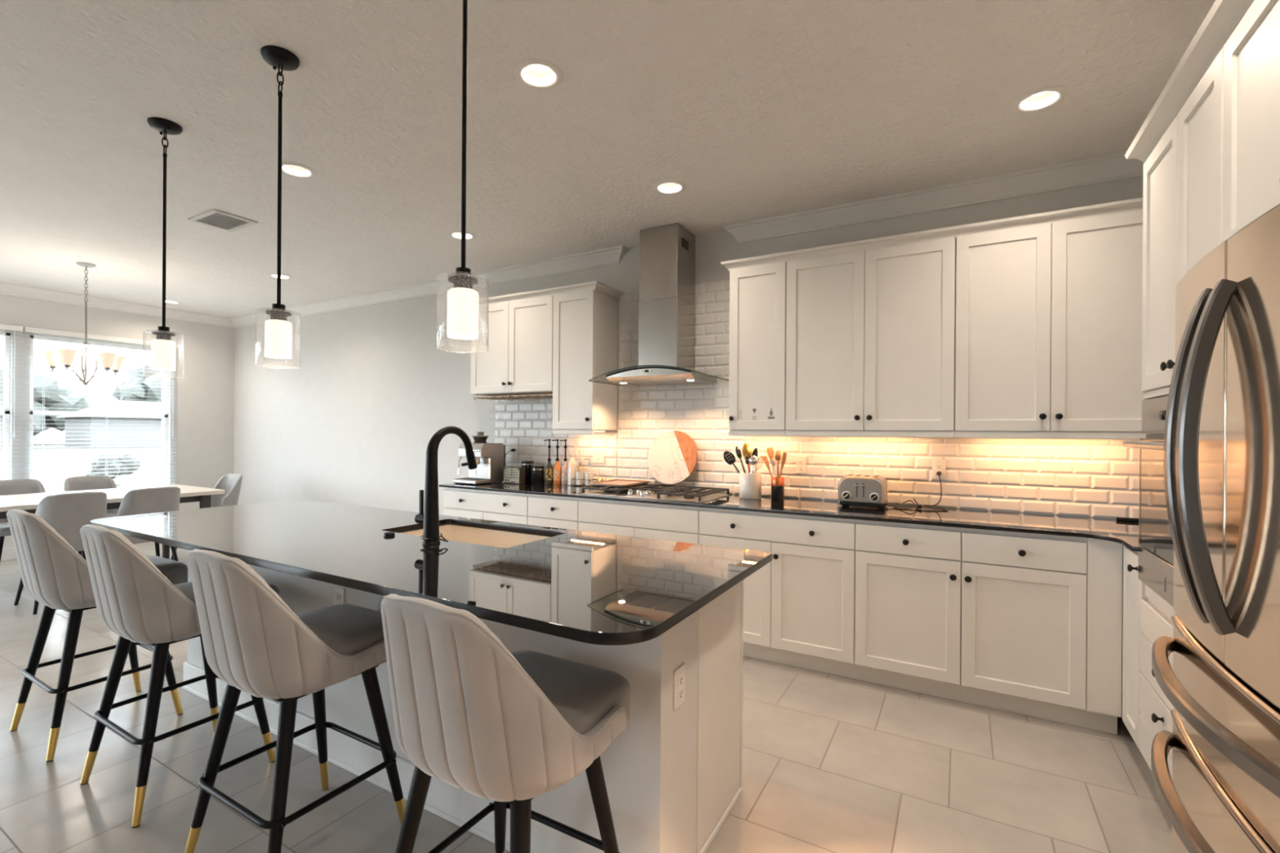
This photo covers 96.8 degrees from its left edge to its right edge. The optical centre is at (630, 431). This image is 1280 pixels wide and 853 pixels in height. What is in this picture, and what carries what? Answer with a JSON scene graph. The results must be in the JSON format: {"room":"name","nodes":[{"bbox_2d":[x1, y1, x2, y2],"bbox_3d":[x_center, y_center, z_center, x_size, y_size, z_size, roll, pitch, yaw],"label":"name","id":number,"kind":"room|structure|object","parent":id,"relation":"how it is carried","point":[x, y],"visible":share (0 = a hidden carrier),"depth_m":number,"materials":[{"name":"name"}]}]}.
{"room":"kitchen","nodes":[
{"label":"kitchen","id":0,"kind":"room"},
{"bbox_2d":[0,293,234,548],"bbox_3d":[-7.434,-0.105,4.095,0.150,2.820,8.211,0,0,30],"label":"wall","id":1,"kind":"structure","parent":0,"point":[203,406],"depth_m":7.08,"materials":[{"name":"paint"}]},
{"bbox_2d":[0,331,10,479],"bbox_3d":[-6.681,-0.140,5.317,0.140,1.780,1.220,0,0,30],"label":"window","id":2,"kind":"structure","parent":1,"relation":"in","point":[6,384],"depth_m":5.83,"materials":[{"name":"paint"}]},
{"bbox_2d":[0,324,22,479],"bbox_3d":[-6.604,-0.202,5.272,0.089,1.775,1.340,0,0,30],"label":"window blind","id":3,"kind":"object","parent":2,"relation":"attached to","point":[2,326],"visible":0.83,"depth_m":5.78,"materials":[{"name":"paint"}]},
{"bbox_2d":[0,546,17,561],"bbox_3d":[-6.252,1.248,5.975,0.014,0.130,3.760,0,0,30],"label":"baseboard","id":4,"kind":"structure","parent":1,"relation":"attached to","point":[8,553],"depth_m":5.80,"materials":[{"name":"paint"}]},
{"bbox_2d":[29,334,168,484],"bbox_3d":[-6.002,-0.135,6.483,0.140,1.780,1.220,0,0,30],"label":"window","id":5,"kind":"structure","parent":1,"relation":"in","point":[165,382],"depth_m":6.46,"materials":[{"name":"paint"}]},
{"bbox_2d":[22,326,178,491],"bbox_3d":[-5.925,-0.197,6.439,0.089,1.775,1.330,0,0,30],"label":"window blind","id":6,"kind":"object","parent":5,"relation":"attached to","point":[26,329],"visible":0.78,"depth_m":6.33,"materials":[{"name":"paint"}]},
{"bbox_2d":[0,281,234,328],"bbox_3d":[-7.268,-1.459,4.125,0.090,0.110,8.001,0,0,30],"label":"trim","id":7,"kind":"structure","parent":1,"relation":"attached to","point":[6,288],"depth_m":6.44,"materials":[{"name":"paint"}]},
{"bbox_2d":[0,541,1172,852],"bbox_3d":[-3.175,1.385,1.718,10.000,0.100,8.400,0,0,30],"label":"floor","id":8,"kind":"structure","parent":0,"point":[832,763],"depth_m":2.22,"materials":[{"name":"tile"}]},
{"bbox_2d":[0,479,45,562],"bbox_3d":[-5.572,0.884,5.193,0.525,0.874,0.441,0,0,30],"label":"dining chair","id":9,"kind":"object","parent":8,"relation":"on","point":[15,486],"visible":0.25,"depth_m":5.30,"materials":[{"name":"grey fabric"}]},
{"bbox_2d":[13,491,106,614],"bbox_3d":[-4.380,0.892,4.406,0.525,0.874,0.441,0,0,30],"label":"dining chair","id":10,"kind":"object","parent":8,"relation":"on","point":[67,513],"visible":0.44,"depth_m":4.28,"materials":[{"name":"grey fabric"}]},
{"bbox_2d":[64,475,119,555],"bbox_3d":[-5.305,0.886,5.651,0.525,0.874,0.441,0,0,30],"label":"dining chair","id":11,"kind":"object","parent":8,"relation":"on","point":[83,482],"visible":0.23,"depth_m":5.76,"materials":[{"name":"grey fabric"}]},
{"bbox_2d":[6,509,187,761],"bbox_3d":[-2.450,0.835,2.622,0.486,1.014,0.565,0,0,30],"label":"bar stool","id":12,"kind":"object","parent":8,"relation":"on","point":[54,574],"visible":0.61,"depth_m":2.40,"materials":[{"name":"grey fabric"}]},
{"bbox_2d":[0,484,225,559],"bbox_3d":[-4.881,0.942,5.033,1.050,0.762,1.850,0,0,30],"label":"dining table","id":13,"kind":"object","parent":8,"relation":"on","point":[28,503],"visible":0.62,"depth_m":5.24,"materials":[{"name":"white wood"}]},
{"bbox_2d":[115,486,180,561],"bbox_3d":[-4.136,0.894,4.825,0.525,0.874,0.441,0,0,30],"label":"dining chair","id":14,"kind":"object","parent":8,"relation":"on","point":[166,499],"visible":0.27,"depth_m":4.67,"materials":[{"name":"grey fabric"}]},
{"bbox_2d":[80,524,279,827],"bbox_3d":[-1.772,0.839,2.245,0.486,1.014,0.565,0,0,30],"label":"bar stool","id":15,"kind":"object","parent":8,"relation":"on","point":[135,601],"visible":0.84,"depth_m":2.02,"materials":[{"name":"grey fabric"}]},
{"bbox_2d":[170,473,243,559],"bbox_3d":[-4.406,0.892,5.958,0.441,0.874,0.536,0,0,30],"label":"dining chair","id":16,"kind":"object","parent":8,"relation":"on","point":[231,483],"visible":0.49,"depth_m":6.13,"materials":[{"name":"grey fabric"}]},
{"bbox_2d":[184,548,405,852],"bbox_3d":[-1.062,0.844,1.835,0.486,1.014,0.565,0,0,30],"label":"bar stool","id":17,"kind":"object","parent":8,"relation":"on","point":[253,641],"visible":0.98,"depth_m":1.63,"materials":[{"name":"grey fabric"}]},
{"bbox_2d":[182,550,743,852],"bbox_3d":[-0.946,0.907,2.576,2.811,0.886,0.723,0,0,30],"label":"kitchen island","id":18,"kind":"object","parent":8,"relation":"on","point":[673,779],"visible":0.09,"depth_m":1.82,"materials":[{"name":"paint"}]},
{"bbox_2d":[333,586,344,604],"bbox_3d":[-1.189,0.693,2.317,0.070,0.115,0.008,0,0,30],"label":"wall outlet","id":19,"kind":"object","parent":18,"relation":"attached to","point":[338,593],"visible":0.65,"depth_m":2.31,"materials":[{"name":"white plastic"}]},
{"bbox_2d":[89,498,772,645],"bbox_3d":[-1.056,0.449,2.423,3.062,0.028,1.042,0,0,30],"label":"island countertop","id":20,"kind":"structure","parent":18,"relation":"on","point":[587,587],"depth_m":1.92,"materials":[{"name":"black stone"}]},
{"bbox_2d":[414,426,477,545],"bbox_3d":[-0.747,0.206,2.328,0.109,0.461,0.269,0,0,30],"label":"kitchen faucet","id":21,"kind":"object","parent":20,"relation":"on","point":[429,517],"visible":0.99,"depth_m":2.22,"materials":[{"name":"black metal"}]},
{"bbox_2d":[400,524,549,547],"bbox_3d":[-0.693,0.579,2.502,0.780,0.224,0.428,0,0,30],"label":"sink","id":22,"kind":"object","parent":20,"relation":"in","point":[500,539],"visible":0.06,"depth_m":2.72,"materials":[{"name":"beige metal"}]},
{"bbox_2d":[673,662,684,711],"bbox_3d":[0.147,0.751,1.676,0.008,0.115,0.070,0,0,30],"label":"wall outlet","id":23,"kind":"object","parent":18,"relation":"attached to","point":[679,673],"visible":1,"depth_m":1.67,"materials":[{"name":"white plastic"}]},
{"bbox_2d":[677,673,683,687],"bbox_3d":[0.149,0.732,1.675,0.003,0.029,0.034,0,0,30],"label":"receptacle","id":24,"kind":"object","parent":23,"relation":"attached to","point":[680,676],"depth_m":1.67,"materials":[{"name":"white plastic"}]},
{"bbox_2d":[677,686,683,700],"bbox_3d":[0.148,0.771,1.675,0.003,0.029,0.034,0,0,30],"label":"receptacle","id":25,"kind":"object","parent":23,"relation":"attached to","point":[680,689],"depth_m":1.67,"materials":[{"name":"white plastic"}]},
{"bbox_2d":[443,487,528,524],"bbox_3d":[-1.010,0.902,4.707,0.907,0.894,0.654,0,0,30],"label":"base cabinet","id":26,"kind":"object","parent":8,"relation":"on","point":[499,506],"visible":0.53,"depth_m":4.43,"materials":[{"name":"white wood"}]},
{"bbox_2d":[439,481,1140,551],"bbox_3d":[0.662,0.457,3.581,4.953,0.019,0.923,0,0,30],"label":"countertop","id":27,"kind":"structure","parent":26,"relation":"on","point":[1126,533],"depth_m":3.14,"materials":[{"name":"black stone"}]},
{"bbox_2d":[453,431,505,484],"bbox_3d":[-1.296,0.215,4.840,0.270,0.436,0.401,0,0,30],"label":"espresso machine","id":28,"kind":"object","parent":27,"relation":"on","point":[490,458],"visible":0.84,"depth_m":4.81,"materials":[{"name":"metal"}]},
{"bbox_2d":[453,477,490,484],"bbox_3d":[-1.333,0.411,4.780,0.269,0.035,0.170,0,0,30],"label":"drip tray","id":29,"kind":"object","parent":28,"relation":"on","point":[466,480],"depth_m":4.73,"materials":[{"name":"silver metal"}]},
{"bbox_2d":[503,466,525,484],"bbox_3d":[-0.980,0.365,4.813,0.173,0.140,0.078,0,0,30],"label":"coffee sign","id":30,"kind":"object","parent":27,"relation":"on","point":[512,474],"visible":1,"depth_m":4.78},
{"bbox_2d":[520,460,533,483],"bbox_3d":[-0.887,0.343,4.908,0.110,0.185,0.110,0,0,30],"label":"canister","id":31,"kind":"object","parent":27,"relation":"on","point":[527,464],"visible":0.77,"depth_m":4.86,"materials":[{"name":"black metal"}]},
{"bbox_2d":[530,465,545,484],"bbox_3d":[-0.781,0.361,4.812,0.118,0.150,0.118,0,0,30],"label":"canister","id":32,"kind":"object","parent":27,"relation":"on","point":[537,471],"visible":1,"depth_m":4.76,"materials":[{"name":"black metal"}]},
{"bbox_2d":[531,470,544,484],"bbox_3d":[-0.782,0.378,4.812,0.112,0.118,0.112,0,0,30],"label":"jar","id":33,"kind":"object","parent":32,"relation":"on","point":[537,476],"depth_m":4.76,"materials":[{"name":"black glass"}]},
{"bbox_2d":[543,439,552,484],"bbox_3d":[-0.684,0.249,4.779,0.073,0.377,0.063,0,0,30],"label":"syrup bottle","id":34,"kind":"object","parent":27,"relation":"on","point":[548,469],"visible":1,"depth_m":4.75,"materials":[{"name":"clear glass"}]},
{"bbox_2d":[551,439,560,484],"bbox_3d":[-0.614,0.249,4.761,0.073,0.377,0.063,0,0,30],"label":"syrup bottle","id":35,"kind":"object","parent":27,"relation":"on","point":[557,469],"visible":1,"depth_m":4.74,"materials":[{"name":"orange glass"}]},
{"bbox_2d":[560,439,568,484],"bbox_3d":[-0.545,0.250,4.744,0.073,0.377,0.063,0,0,30],"label":"syrup bottle","id":36,"kind":"object","parent":27,"relation":"on","point":[565,467],"visible":0.93,"depth_m":4.72,"materials":[{"name":"clear glass"}]},
{"bbox_2d":[567,453,576,485],"bbox_3d":[-0.479,0.308,4.694,0.072,0.262,0.072,0,0,30],"label":"bottle","id":37,"kind":"object","parent":27,"relation":"on","point":[571,464],"visible":0.91,"depth_m":4.67,"materials":[{"name":"ceramic"}]},
{"bbox_2d":[571,478,597,486],"bbox_3d":[-0.373,0.411,4.620,0.184,0.057,0.104,0,0,30],"label":"wire caddy","id":38,"kind":"object","parent":27,"relation":"on","point":[580,485],"visible":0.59,"depth_m":4.59,"materials":[{"name":"black metal"}]},
{"bbox_2d":[574,457,583,484],"bbox_3d":[-0.412,0.321,4.643,0.073,0.224,0.072,0,0,30],"label":"soap dispenser","id":39,"kind":"object","parent":38,"relation":"in","point":[579,475],"visible":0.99,"depth_m":4.62,"materials":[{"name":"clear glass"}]},
{"bbox_2d":[583,457,592,485],"bbox_3d":[-0.334,0.321,4.598,0.073,0.224,0.072,0,0,30],"label":"soap dispenser","id":40,"kind":"object","parent":38,"relation":"in","point":[588,476],"visible":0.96,"depth_m":4.57,"materials":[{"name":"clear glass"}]},
{"bbox_2d":[581,484,729,502],"bbox_3d":[0.178,0.417,4.021,0.918,0.052,0.530,0,0,30],"label":"gas cooktop","id":41,"kind":"object","parent":27,"relation":"in","point":[658,491],"visible":0.91,"depth_m":3.90,"materials":[{"name":"silver metal"}]},
{"bbox_2d":[588,479,649,487],"bbox_3d":[-0.075,0.379,4.212,0.305,0.019,0.405,0,0,30],"label":"tray","id":42,"kind":"object","parent":41,"relation":"on","point":[615,482],"visible":1,"depth_m":4.19,"materials":[{"name":"wood"}]},
{"bbox_2d":[647,430,697,484],"bbox_3d":[0.314,0.190,4.252,0.410,0.402,0.107,0,0,30],"label":"serving board","id":43,"kind":"object","parent":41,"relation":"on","point":[673,456],"visible":1,"depth_m":4.24,"materials":[{"name":"white stone"}]},
{"bbox_2d":[738,471,761,499],"bbox_3d":[0.812,0.360,3.838,0.148,0.174,0.148,0,0,30],"label":"utensil crock","id":44,"kind":"object","parent":27,"relation":"on","point":[750,484],"visible":0.98,"depth_m":3.77,"materials":[{"name":"white ceramic"}]},
{"bbox_2d":[723,450,739,474],"bbox_3d":[0.750,0.282,3.889,0.232,0.300,0.044,0,0,30],"label":"slotted spoon","id":45,"kind":"object","parent":44,"relation":"in","point":[728,456],"visible":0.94,"depth_m":3.92,"materials":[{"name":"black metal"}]},
{"bbox_2d":[735,446,746,473],"bbox_3d":[0.777,0.264,3.858,0.140,0.332,0.027,0,0,43],"label":"spoon","id":46,"kind":"object","parent":44,"relation":"in","point":[738,451],"visible":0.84,"depth_m":3.88,"materials":[{"name":"silver metal"}]},
{"bbox_2d":[742,443,752,472],"bbox_3d":[0.812,0.252,3.890,0.088,0.353,0.044,0,0,30],"label":"serving spoon","id":47,"kind":"object","parent":44,"relation":"in","point":[747,450],"visible":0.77,"depth_m":3.89,"materials":[{"name":"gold metal"}]},
{"bbox_2d":[748,455,759,473],"bbox_3d":[0.819,0.294,3.796,0.080,0.270,0.048,0,0,7],"label":"ladle","id":48,"kind":"object","parent":44,"relation":"in","point":[753,460],"visible":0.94,"depth_m":3.78,"materials":[{"name":"silver metal"}]},
{"bbox_2d":[770,476,784,500],"bbox_3d":[0.978,0.374,3.770,0.085,0.150,0.084,0,0,30],"label":"utensil crock","id":49,"kind":"object","parent":27,"relation":"on","point":[777,483],"visible":0.98,"depth_m":3.73,"materials":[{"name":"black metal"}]},
{"bbox_2d":[766,447,773,469],"bbox_3d":[0.961,0.266,3.800,0.092,0.328,0.032,0,0,43],"label":"wooden spatula","id":50,"kind":"object","parent":49,"relation":"in","point":[770,450],"visible":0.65,"depth_m":3.81,"materials":[{"name":"brown wood"}]},
{"bbox_2d":[774,450,781,477],"bbox_3d":[0.989,0.276,3.791,0.044,0.306,0.030,0,0,0],"label":"wooden spoon","id":51,"kind":"object","parent":49,"relation":"in","point":[778,455],"visible":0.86,"depth_m":3.79,"materials":[{"name":"brown wood"}]},
{"bbox_2d":[778,452,786,477],"bbox_3d":[1.000,0.282,3.772,0.077,0.297,0.014,0,0,7],"label":"wooden spatula","id":52,"kind":"object","parent":49,"relation":"in","point":[784,454],"visible":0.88,"depth_m":3.77,"materials":[{"name":"brown wood"}]},
{"bbox_2d":[837,471,948,511],"bbox_3d":[1.566,0.343,3.408,0.601,0.220,0.238,0,0,23],"label":"toaster","id":53,"kind":"object","parent":27,"relation":"on","point":[854,490],"visible":1,"depth_m":3.39,"materials":[{"name":"silver metal"}]},
{"bbox_2d":[1115,516,1138,521],"bbox_3d":[2.587,0.451,2.922,0.135,0.018,0.025,0,0,30],"label":"case","id":54,"kind":"object","parent":27,"relation":"on","point":[1117,518],"visible":0.56,"depth_m":2.92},
{"bbox_2d":[380,593,631,852],"bbox_3d":[-0.301,0.850,1.391,0.486,1.014,0.565,0,0,30],"label":"bar stool","id":55,"kind":"object","parent":8,"relation":"on","point":[484,719],"visible":1,"depth_m":1.18,"materials":[{"name":"grey fabric"}]},
{"bbox_2d":[528,493,579,530],"bbox_3d":[-0.419,0.906,4.363,0.457,0.894,0.654,0,0,30],"label":"base cabinet","id":56,"kind":"object","parent":8,"relation":"on","point":[549,511],"visible":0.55,"depth_m":4.10,"materials":[{"name":"white wood"}]},
{"bbox_2d":[577,497,699,544],"bbox_3d":[0.175,0.910,4.017,0.916,0.894,0.654,0,0,30],"label":"base cabinet","id":57,"kind":"object","parent":8,"relation":"on","point":[677,523],"visible":0.06,"depth_m":3.74,"materials":[{"name":"white wood"}]},
{"bbox_2d":[698,506,856,679],"bbox_3d":[0.966,0.916,3.556,0.914,0.894,0.654,0,0,30],"label":"base cabinet","id":58,"kind":"object","parent":8,"relation":"on","point":[799,606],"visible":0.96,"depth_m":3.24,"materials":[{"name":"white wood"}]},
{"bbox_2d":[854,519,961,701],"bbox_3d":[1.576,0.920,3.201,0.496,0.894,0.654,0,0,30],"label":"base cabinet","id":59,"kind":"object","parent":8,"relation":"on","point":[908,606],"visible":0.99,"depth_m":2.95,"materials":[{"name":"white wood"}]},
{"bbox_2d":[960,528,1122,734],"bbox_3d":[2.057,0.923,2.921,0.615,0.894,0.654,0,0,30],"label":"base cabinet","id":60,"kind":"object","parent":8,"relation":"on","point":[1041,614],"visible":0.98,"depth_m":2.66,"materials":[{"name":"white wood"}]},
{"bbox_2d":[1122,545,1142,749],"bbox_3d":[2.361,0.925,2.242,0.664,0.894,0.314,0,0,30],"label":"base cabinet","id":61,"kind":"object","parent":8,"relation":"on","point":[1131,631],"visible":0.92,"depth_m":2.38,"materials":[{"name":"white wood"}]},
{"bbox_2d":[1139,47,1223,779],"bbox_3d":[2.084,0.152,1.758,0.664,2.437,0.795,0,0,30],"label":"tall cabinet","id":62,"kind":"object","parent":8,"relation":"on","point":[1183,174],"visible":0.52,"depth_m":1.97,"materials":[{"name":"white wood"}]},
{"bbox_2d":[1122,395,1173,606],"bbox_3d":[2.060,0.228,1.783,0.652,0.705,0.771,0,0,30],"label":"wall oven","id":63,"kind":"object","parent":62,"relation":"in","point":[1156,548],"visible":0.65,"depth_m":2.08,"materials":[{"name":"metal"}]},
{"bbox_2d":[1124,0,1254,164],"bbox_3d":[1.856,-1.101,1.365,0.677,0.066,1.837,0,0,30],"label":"trim","id":64,"kind":"structure","parent":62,"relation":"on","point":[1224,16],"depth_m":1.73,"materials":[{"name":"white wood"}]},
{"bbox_2d":[1151,203,1279,852],"bbox_3d":[1.545,0.479,1.032,0.843,1.774,0.917,0,0,30],"label":"refrigerator","id":65,"kind":"object","parent":8,"relation":"on","point":[1221,442],"visible":1,"depth_m":1.17,"materials":[{"name":"silver metal"}]},
{"bbox_2d":[0,0,1215,318],"bbox_3d":[-3.155,-1.496,1.718,10.000,0.022,8.400,0,0,30],"label":"ceiling","id":66,"kind":"structure","parent":0,"point":[762,108],"depth_m":2.66,"materials":[{"name":"paint"}]},
{"bbox_2d":[40,262,125,386],"bbox_3d":[-4.851,-0.954,5.080,0.547,1.084,0.540,0,0,30],"label":"chandelier","id":67,"kind":"object","parent":66,"relation":"hanging from","point":[108,361],"visible":1,"depth_m":5.03,"materials":[{"name":"silver metal"}]},
{"bbox_2d":[146,117,183,378],"bbox_3d":[-2.242,-0.870,2.734,0.151,1.218,0.151,0,0,30],"label":"pendant light","id":68,"kind":"object","parent":66,"relation":"hanging from","point":[162,348],"visible":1,"depth_m":2.72,"materials":[{"name":"black metal"}]},
{"bbox_2d":[187,208,257,232],"bbox_3d":[-2.851,-1.477,3.979,0.370,0.013,0.275,0,0,30],"label":"ceiling vent","id":69,"kind":"object","parent":66,"relation":"in","point":[214,218],"visible":1,"depth_m":3.97,"materials":[{"name":"white metal"}]},
{"bbox_2d":[255,45,301,368],"bbox_3d":[-1.377,-0.864,2.230,0.151,1.218,0.151,0,0,30],"label":"pendant light","id":70,"kind":"object","parent":66,"relation":"hanging from","point":[277,331],"visible":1,"depth_m":2.22,"materials":[{"name":"black metal"}]},
{"bbox_2d":[268,273,293,279],"bbox_3d":[-3.336,-1.511,5.422,0.198,0.063,0.198,0,0,30],"label":"recessed light","id":71,"kind":"object","parent":66,"relation":"in","point":[273,275],"visible":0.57,"depth_m":5.44,"materials":[{"name":"white plastic"}]},
{"bbox_2d":[275,161,316,178],"bbox_3d":[-1.881,-1.501,3.204,0.198,0.063,0.198,0,0,30],"label":"recessed light","id":72,"kind":"object","parent":66,"relation":"in","point":[292,169],"visible":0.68,"depth_m":3.24,"materials":[{"name":"white plastic"}]},
{"bbox_2d":[448,231,475,239],"bbox_3d":[-1.256,-1.497,4.251,0.198,0.063,0.198,0,0,30],"label":"recessed light","id":73,"kind":"object","parent":66,"relation":"in","point":[455,234],"visible":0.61,"depth_m":4.28,"materials":[{"name":"white plastic"}]},
{"bbox_2d":[436,0,488,350],"bbox_3d":[-0.503,-0.858,1.721,0.151,1.218,0.151,0,0,30],"label":"pendant light","id":74,"kind":"object","parent":66,"relation":"hanging from","point":[462,300],"visible":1,"depth_m":1.71,"materials":[{"name":"white glass"}]},
{"bbox_2d":[514,58,563,89],"bbox_3d":[-0.375,-1.491,2.332,0.198,0.063,0.198,0,0,30],"label":"recessed light","id":75,"kind":"object","parent":66,"relation":"in","point":[535,73],"visible":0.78,"depth_m":2.37,"materials":[{"name":"white plastic"}]},
{"bbox_2d":[653,180,686,195],"bbox_3d":[0.235,-1.486,3.394,0.198,0.063,0.198,0,0,30],"label":"recessed light","id":76,"kind":"object","parent":66,"relation":"in","point":[664,187],"visible":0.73,"depth_m":3.44,"materials":[{"name":"white plastic"}]},
{"bbox_2d":[1012,86,1067,113],"bbox_3d":[1.788,-1.476,2.484,0.198,0.063,0.198,0,0,30],"label":"recessed light","id":77,"kind":"object","parent":66,"relation":"in","point":[1042,99],"visible":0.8,"depth_m":2.51,"materials":[{"name":"white plastic"}]},
{"bbox_2d":[233,176,1142,692],"bbox_3d":[-1.102,-0.061,5.261,10.000,2.820,0.200,0,0,30],"label":"wall","id":78,"kind":"structure","parent":0,"point":[355,424],"depth_m":4.62,"materials":[{"name":"paint"}]},
{"bbox_2d":[231,244,628,328],"bbox_3d":[-2.677,-1.427,6.028,6.110,0.110,0.090,0,0,30],"label":"trim","id":79,"kind":"structure","parent":78,"relation":"attached to","point":[611,255],"depth_m":5.47,"materials":[{"name":"paint"}]},
{"bbox_2d":[470,295,553,396],"bbox_3d":[-0.914,-0.703,4.817,0.890,0.768,0.380,0,0,30],"label":"upper cabinet","id":80,"kind":"object","parent":78,"relation":"attached to","point":[517,360],"visible":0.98,"depth_m":4.66,"materials":[{"name":"white wood"}]},
{"bbox_2d":[474,391,552,419],"bbox_3d":[-0.911,-0.211,4.822,0.861,0.215,0.307,0,0,30],"label":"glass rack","id":81,"kind":"object","parent":80,"relation":"attached to","point":[543,396],"visible":0.82,"depth_m":4.76,"materials":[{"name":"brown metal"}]},
{"bbox_2d":[478,280,622,306],"bbox_3d":[-0.745,-1.097,4.720,1.372,0.050,0.380,0,0,30],"label":"trim","id":82,"kind":"structure","parent":80,"relation":"attached to","point":[597,286],"depth_m":4.47,"materials":[{"name":"white wood"}]},
{"bbox_2d":[552,289,617,434],"bbox_3d":[-0.364,-0.533,4.496,0.384,1.100,0.380,0,0,30],"label":"upper cabinet","id":83,"kind":"object","parent":78,"relation":"attached to","point":[585,335],"visible":1,"depth_m":4.37,"materials":[{"name":"white wood"}]},
{"bbox_2d":[592,448,604,463],"bbox_3d":[-0.262,0.197,4.649,0.115,0.115,0.008,0,0,30],"label":"wall outlet","id":84,"kind":"object","parent":78,"relation":"attached to","point":[597,454],"visible":1,"depth_m":4.64,"materials":[{"name":"white plastic"}]},
{"bbox_2d":[588,222,728,386],"bbox_3d":[0.225,-0.907,4.085,0.916,1.109,0.502,0,0,30],"label":"range hood","id":85,"kind":"object","parent":78,"relation":"attached to","point":[667,265],"visible":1,"depth_m":4.03,"materials":[{"name":"silver metal"}]},
{"bbox_2d":[728,262,786,435],"bbox_3d":[0.886,-0.524,3.768,0.372,1.100,0.380,0,0,30],"label":"upper cabinet","id":86,"kind":"object","parent":78,"relation":"attached to","point":[757,294],"visible":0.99,"depth_m":3.63,"materials":[{"name":"white wood"}]},
{"bbox_2d":[751,407,758,420],"bbox_3d":[0.797,-0.114,3.643,0.048,0.092,0.001,0,0,30],"label":"sticker","id":87,"kind":"object","parent":86,"relation":"attached to","point":[754,411],"visible":1,"depth_m":3.64,"materials":[{"name":"paper"}]},
{"bbox_2d":[767,407,775,419],"bbox_3d":[0.891,-0.117,3.589,0.050,0.078,0.001,0,0,30],"label":"sticker","id":88,"kind":"object","parent":86,"relation":"attached to","point":[771,411],"visible":1,"depth_m":3.59,"materials":[{"name":"paper"}]},
{"bbox_2d":[795,456,806,473],"bbox_3d":[1.150,0.221,3.827,0.070,0.115,0.008,0,0,30],"label":"wall outlet","id":89,"kind":"object","parent":78,"relation":"attached to","point":[801,461],"visible":1,"depth_m":3.82,"materials":[{"name":"white plastic"}]},
{"bbox_2d":[785,237,955,437],"bbox_3d":[1.443,-0.521,3.444,0.915,1.100,0.380,0,0,30],"label":"upper cabinet","id":90,"kind":"object","parent":78,"relation":"attached to","point":[870,334],"visible":1,"depth_m":3.28,"materials":[{"name":"white wood"}]},
{"bbox_2d":[720,197,1142,271],"bbox_3d":[1.650,-1.081,3.325,2.228,0.050,0.380,0,0,30],"label":"trim","id":91,"kind":"structure","parent":90,"relation":"attached to","point":[1135,204],"depth_m":3.08,"materials":[{"name":"white wood"}]},
{"bbox_2d":[723,151,1143,244],"bbox_3d":[1.857,-1.396,3.387,2.714,0.110,0.090,0,0,30],"label":"trim","id":92,"kind":"structure","parent":78,"relation":"attached to","point":[1115,166],"depth_m":3.37,"materials":[{"name":"paint"}]},
{"bbox_2d":[932,459,946,479],"bbox_3d":[1.857,0.226,3.415,0.070,0.115,0.008,0,0,30],"label":"wall outlet","id":93,"kind":"object","parent":78,"relation":"attached to","point":[937,465],"visible":1,"depth_m":3.41,"materials":[{"name":"white plastic"}]},
{"bbox_2d":[954,210,1146,439],"bbox_3d":[2.224,-0.515,2.989,0.890,1.100,0.380,0,0,30],"label":"upper cabinet","id":94,"kind":"object","parent":78,"relation":"attached to","point":[1048,317],"visible":0.93,"depth_m":2.86,"materials":[{"name":"white wood"}]},
{"bbox_3d":[1.043,-0.046,-0.843,0.150,2.820,8.211,0,0,30],"label":"wall","id":95,"kind":"structure","parent":0,"visible":0},
{"bbox_2d":[1222,0,1279,241],"bbox_3d":[1.644,-0.771,0.990,0.664,0.597,0.978,0,0,30],"label":"upper cabinet","id":96,"kind":"object","parent":95,"relation":"attached to","point":[1251,53],"visible":0.74,"depth_m":1.42,"materials":[{"name":"white wood"}]},
{"label":"outside","id":97,"kind":"structure","parent":0,"visible":0},
{"bbox_2d":[0,442,162,492],"bbox_3d":[-45.729,1.366,19.558,81.300,0.050,100.000,0,0,30],"label":"lawn","id":98,"kind":"structure","parent":97,"point":[55,449],"depth_m":26.65,"materials":[{"name":"green plant"}]},
{"bbox_2d":[0,405,3,449],"bbox_3d":[-52.050,-0.803,41.764,7.000,4.200,10.000,0,0,30],"label":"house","id":99,"kind":"structure","parent":98,"relation":"on","point":[1,406],"depth_m":43.16,"materials":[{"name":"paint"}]},
{"bbox_2d":[0,363,93,436],"bbox_3d":[-61.244,-2.862,57.391,11.866,8.191,9.674,0,0,30],"label":"tree","id":100,"kind":"object","parent":98,"relation":"on","point":[51,404],"visible":0.35,"depth_m":56.20,"materials":[{"name":"green plant"}]},
{"bbox_2d":[57,400,162,448],"bbox_3d":[-45.507,-0.758,52.998,7.000,4.200,10.000,0,0,30],"label":"house","id":101,"kind":"structure","parent":98,"relation":"on","point":[91,422],"depth_m":49.66,"materials":[{"name":"paint"}]},
{"bbox_2d":[82,451,141,488],"bbox_3d":[-8.228,0.957,9.001,0.726,1.285,0.846,0,0,30],"label":"shrub","id":102,"kind":"object","parent":98,"relation":"on","point":[128,456],"visible":0.24,"depth_m":8.85,"materials":[{"name":"green plant"}]},
{"bbox_2d":[111,364,162,402],"bbox_3d":[-56.983,-3.702,69.854,10.791,9.930,10.254,0,0,30],"label":"tree","id":103,"kind":"object","parent":98,"relation":"on","point":[151,394],"visible":0.22,"depth_m":66.36,"materials":[{"name":"green plant"}]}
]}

